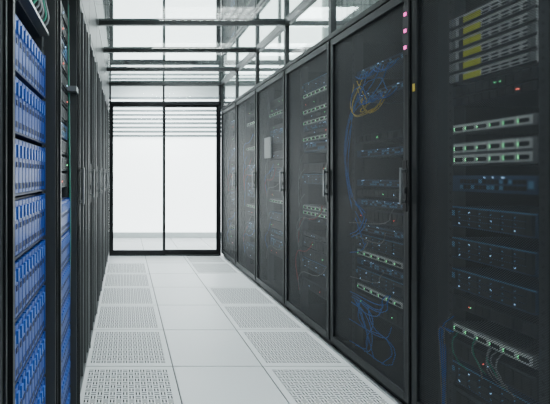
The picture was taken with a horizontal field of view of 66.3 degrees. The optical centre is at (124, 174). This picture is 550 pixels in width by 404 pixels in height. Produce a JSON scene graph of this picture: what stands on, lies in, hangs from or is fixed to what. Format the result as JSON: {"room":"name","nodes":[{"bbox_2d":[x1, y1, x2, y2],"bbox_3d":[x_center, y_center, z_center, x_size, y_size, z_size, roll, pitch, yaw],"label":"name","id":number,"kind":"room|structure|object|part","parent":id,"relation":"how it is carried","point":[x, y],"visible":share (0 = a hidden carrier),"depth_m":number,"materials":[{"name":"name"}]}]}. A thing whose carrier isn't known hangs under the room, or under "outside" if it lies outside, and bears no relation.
{"room":"server room","nodes":[
{"label":"server room","id":0,"kind":"room"},
{"bbox_2d":[81,0,108,108],"bbox_3d":[-0.271,-1.213,2.697,0.038,0.402,6.661,0,0,0],"label":"panel","id":1,"kind":"object","parent":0,"point":[88,5],"depth_m":3.37,"materials":[{"name":"clear glass"}]},
{"bbox_2d":[111,86,217,237],"bbox_3d":[0.400,-0.340,7.800,8.000,3.360,0.100,0,0,0],"label":"wall","id":2,"kind":"structure","parent":0,"point":[116,91],"depth_m":7.75,"materials":[{"name":"paint"}]},
{"bbox_2d":[111,97,221,231],"bbox_3d":[1.050,-0.205,7.725,4.000,2.830,0.050,0,0,0],"label":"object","id":3,"kind":"structure","parent":2,"relation":"in","point":[190,132],"depth_m":7.73,"materials":[{"name":"glass"},{"name":"aluminium"}]},
{"bbox_2d":[80,238,402,403],"bbox_3d":[0.400,1.310,2.975,7.800,0.060,9.550,0,0,0],"label":"floor","id":4,"kind":"structure","parent":0,"point":[168,329],"depth_m":2.89,"materials":[{"name":"white tile"}]},
{"bbox_2d":[0,0,14,403],"bbox_3d":[-0.769,0.135,0.530,1.062,2.290,0.600,0,0,0],"label":"storage rack","id":5,"kind":"object","parent":4,"relation":"on","point":[7,7],"visible":1,"depth_m":0.80,"materials":[{"name":"black"}]},
{"bbox_2d":[15,0,60,403],"bbox_3d":[-0.769,0.135,1.130,1.062,2.290,0.600,0,0,0],"label":"storage rack","id":6,"kind":"object","parent":4,"relation":"on","point":[37,22],"visible":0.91,"depth_m":1.23,"materials":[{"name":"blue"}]},
{"bbox_2d":[61,0,79,403],"bbox_3d":[-0.769,0.135,1.730,1.062,2.290,0.600,0,0,0],"label":"storage rack","id":7,"kind":"object","parent":4,"relation":"on","point":[70,9],"visible":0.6,"depth_m":1.97,"materials":[{"name":"black"}]},
{"bbox_2d":[80,0,89,392],"bbox_3d":[-0.760,0.135,2.363,1.080,2.290,0.663,0,0,0],"label":"rack","id":8,"kind":"object","parent":4,"relation":"on","point":[84,31],"visible":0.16,"depth_m":2.39,"materials":[{"name":"black metal"}]},
{"bbox_3d":[-0.235,0.060,2.065,0.030,0.280,0.032,0,0,0],"label":"door handle","id":9,"kind":"part","parent":8,"relation":"part of","materials":[{"name":"black metal"}]},
{"bbox_2d":[90,34,96,347],"bbox_3d":[-0.760,0.135,3.030,1.080,2.290,0.663,0,0,0],"label":"rack","id":10,"kind":"object","parent":4,"relation":"on","point":[93,63],"visible":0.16,"depth_m":3.06,"materials":[{"name":"black metal"}]},
{"bbox_3d":[-0.235,0.060,2.732,0.030,0.280,0.032,0,0,0],"label":"door handle","id":11,"kind":"part","parent":10,"relation":"part of","materials":[{"name":"black"}]},
{"bbox_2d":[97,65,100,309],"bbox_3d":[-0.760,0.135,3.697,1.080,2.290,0.663,0,0,0],"label":"rack","id":12,"kind":"object","parent":4,"relation":"on","point":[98,73],"visible":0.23,"depth_m":3.56,"materials":[{"name":"black metal"}]},
{"bbox_3d":[-0.235,0.060,3.398,0.030,0.280,0.032,0,0,0],"label":"door handle","id":13,"kind":"part","parent":12,"relation":"part of","materials":[{"name":"black"}]},
{"bbox_2d":[101,81,104,290],"bbox_3d":[-0.760,0.135,4.363,1.080,2.290,0.663,0,0,0],"label":"rack","id":14,"kind":"object","parent":4,"relation":"on","point":[102,89],"visible":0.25,"depth_m":4.23,"materials":[{"name":"black metal"}]},
{"bbox_2d":[105,97,106,270],"bbox_3d":[-0.760,0.135,5.030,1.080,2.290,0.663,0,0,0],"label":"rack","id":15,"kind":"object","parent":4,"relation":"on","point":[105,97],"visible":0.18,"depth_m":4.90,"materials":[{"name":"black metal"}]},
{"bbox_2d":[107,104,108,261],"bbox_3d":[-0.760,0.135,5.697,1.080,2.290,0.663,0,0,0],"label":"rack","id":16,"kind":"object","parent":4,"relation":"on","point":[107,104],"visible":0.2,"depth_m":5.37,"materials":[{"name":"black metal"}]},
{"bbox_2d":[109,85,220,255],"bbox_3d":[0.635,-0.092,6.070,1.770,2.745,0.080,0,0,0],"label":"door","id":17,"kind":"structure","parent":4,"relation":"on","point":[165,252],"depth_m":6.03,"materials":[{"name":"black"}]},
{"bbox_3d":[0.210,0.075,6.045,0.860,2.370,0.030,0,0,0],"label":"sliding frame","id":18,"kind":"part","parent":17,"relation":"part of","materials":[{"name":"black"}]},
{"bbox_3d":[1.045,0.075,6.080,0.890,2.370,0.030,0,0,0],"label":"sliding frame","id":19,"kind":"part","parent":17,"relation":"part of","materials":[{"name":"black"}]},
{"bbox_2d":[221,102,237,267],"bbox_3d":[2.030,0.135,5.630,1.080,2.290,0.796,0,0,0],"label":"rack","id":20,"kind":"object","parent":4,"relation":"on","point":[228,116],"visible":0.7,"depth_m":5.76,"materials":[{"name":"black metal"}]},
{"bbox_3d":[1.534,0.115,5.630,0.001,2.130,0.710,0,0,0],"label":"panel","id":21,"kind":"part","parent":20,"relation":"part of","materials":[{"name":"black metal"}]},
{"bbox_3d":[1.505,0.060,5.265,0.030,0.280,0.032,0,0,0],"label":"door handle","id":22,"kind":"part","parent":20,"relation":"part of","materials":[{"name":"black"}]},
{"bbox_2d":[236,89,258,284],"bbox_3d":[2.030,0.135,4.830,1.080,2.290,0.796,0,0,0],"label":"rack","id":23,"kind":"object","parent":4,"relation":"on","point":[246,106],"visible":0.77,"depth_m":4.93,"materials":[{"name":"black metal"}]},
{"bbox_3d":[1.534,0.115,4.830,0.001,2.130,0.710,0,0,0],"label":"panel","id":24,"kind":"part","parent":23,"relation":"part of","materials":[{"name":"black metal"}]},
{"bbox_3d":[1.505,0.060,4.465,0.030,0.280,0.032,0,0,0],"label":"door handle","id":25,"kind":"part","parent":23,"relation":"part of","materials":[{"name":"black"}]},
{"bbox_2d":[256,70,287,308],"bbox_3d":[2.030,0.135,4.030,1.080,2.290,0.796,0,0,0],"label":"rack","id":26,"kind":"object","parent":4,"relation":"on","point":[270,96],"visible":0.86,"depth_m":4.07,"materials":[{"name":"black metal"}]},
{"bbox_3d":[1.505,0.060,3.665,0.030,0.280,0.032,0,0,0],"label":"door handle","id":27,"kind":"part","parent":26,"relation":"part of","materials":[{"name":"black"}]},
{"bbox_2d":[285,41,333,346],"bbox_3d":[2.030,0.135,3.230,1.080,2.290,0.796,0,0,0],"label":"rack","id":28,"kind":"object","parent":4,"relation":"on","point":[307,81],"visible":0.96,"depth_m":3.26,"materials":[{"name":"black metal"}]},
{"bbox_3d":[1.505,0.060,2.865,0.030,0.280,0.032,0,0,0],"label":"door handle","id":29,"kind":"part","parent":28,"relation":"part of","materials":[{"name":"black"}]},
{"bbox_2d":[330,0,410,403],"bbox_3d":[2.030,0.135,2.430,1.080,2.290,0.796,0,0,0],"label":"rack","id":30,"kind":"object","parent":4,"relation":"on","point":[370,60],"visible":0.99,"depth_m":2.46,"materials":[{"name":"black metal"}]},
{"bbox_3d":[1.505,0.060,2.065,0.030,0.280,0.032,0,0,0],"label":"door handle","id":31,"kind":"part","parent":30,"relation":"part of","materials":[{"name":"black"}]},
{"bbox_2d":[411,0,549,403],"bbox_3d":[2.030,0.135,1.630,1.080,2.290,0.796,0,0,0],"label":"rack","id":32,"kind":"object","parent":4,"relation":"on","point":[480,69],"visible":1,"depth_m":1.69,"materials":[{"name":"black metal"}]},
{"bbox_3d":[1.533,0.115,1.628,0.038,2.230,0.792,0,0,0],"label":"door frame","id":33,"kind":"part","parent":32,"relation":"part of","materials":[{"name":"black metal"}]},
{"bbox_3d":[-0.760,0.135,-0.117,1.080,2.290,0.663,0,0,0],"label":"rack","id":34,"kind":"object","parent":4,"relation":"on","visible":0},
{"bbox_2d":[94,0,314,84],"bbox_3d":[0.635,-1.440,2.423,1.850,0.050,7.246,0,0,0],"label":"containment ceiling","id":35,"kind":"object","parent":34,"relation":"on","point":[144,42],"visible":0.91,"depth_m":4.00,"materials":[{"name":"clear glass"}]},
{"bbox_3d":[0.635,-1.455,2.415,1.810,0.001,7.230,0,0,0],"label":"ceiling glass","id":36,"kind":"part","parent":35,"relation":"part of","materials":[{"name":"clear glass"}]},
{"bbox_3d":[0.635,-1.440,2.423,1.850,0.050,7.246,0,0,0],"label":"ceiling frame","id":37,"kind":"part","parent":35,"relation":"part of","materials":[{"name":"grey metal"}]},
{"bbox_2d":[221,0,390,110],"bbox_3d":[1.540,-1.213,2.824,0.040,0.404,6.448,0,0,0],"label":"glazing","id":38,"kind":"object","parent":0,"point":[321,21],"depth_m":3.38,"materials":[{"name":"clear glass"}]}
]}

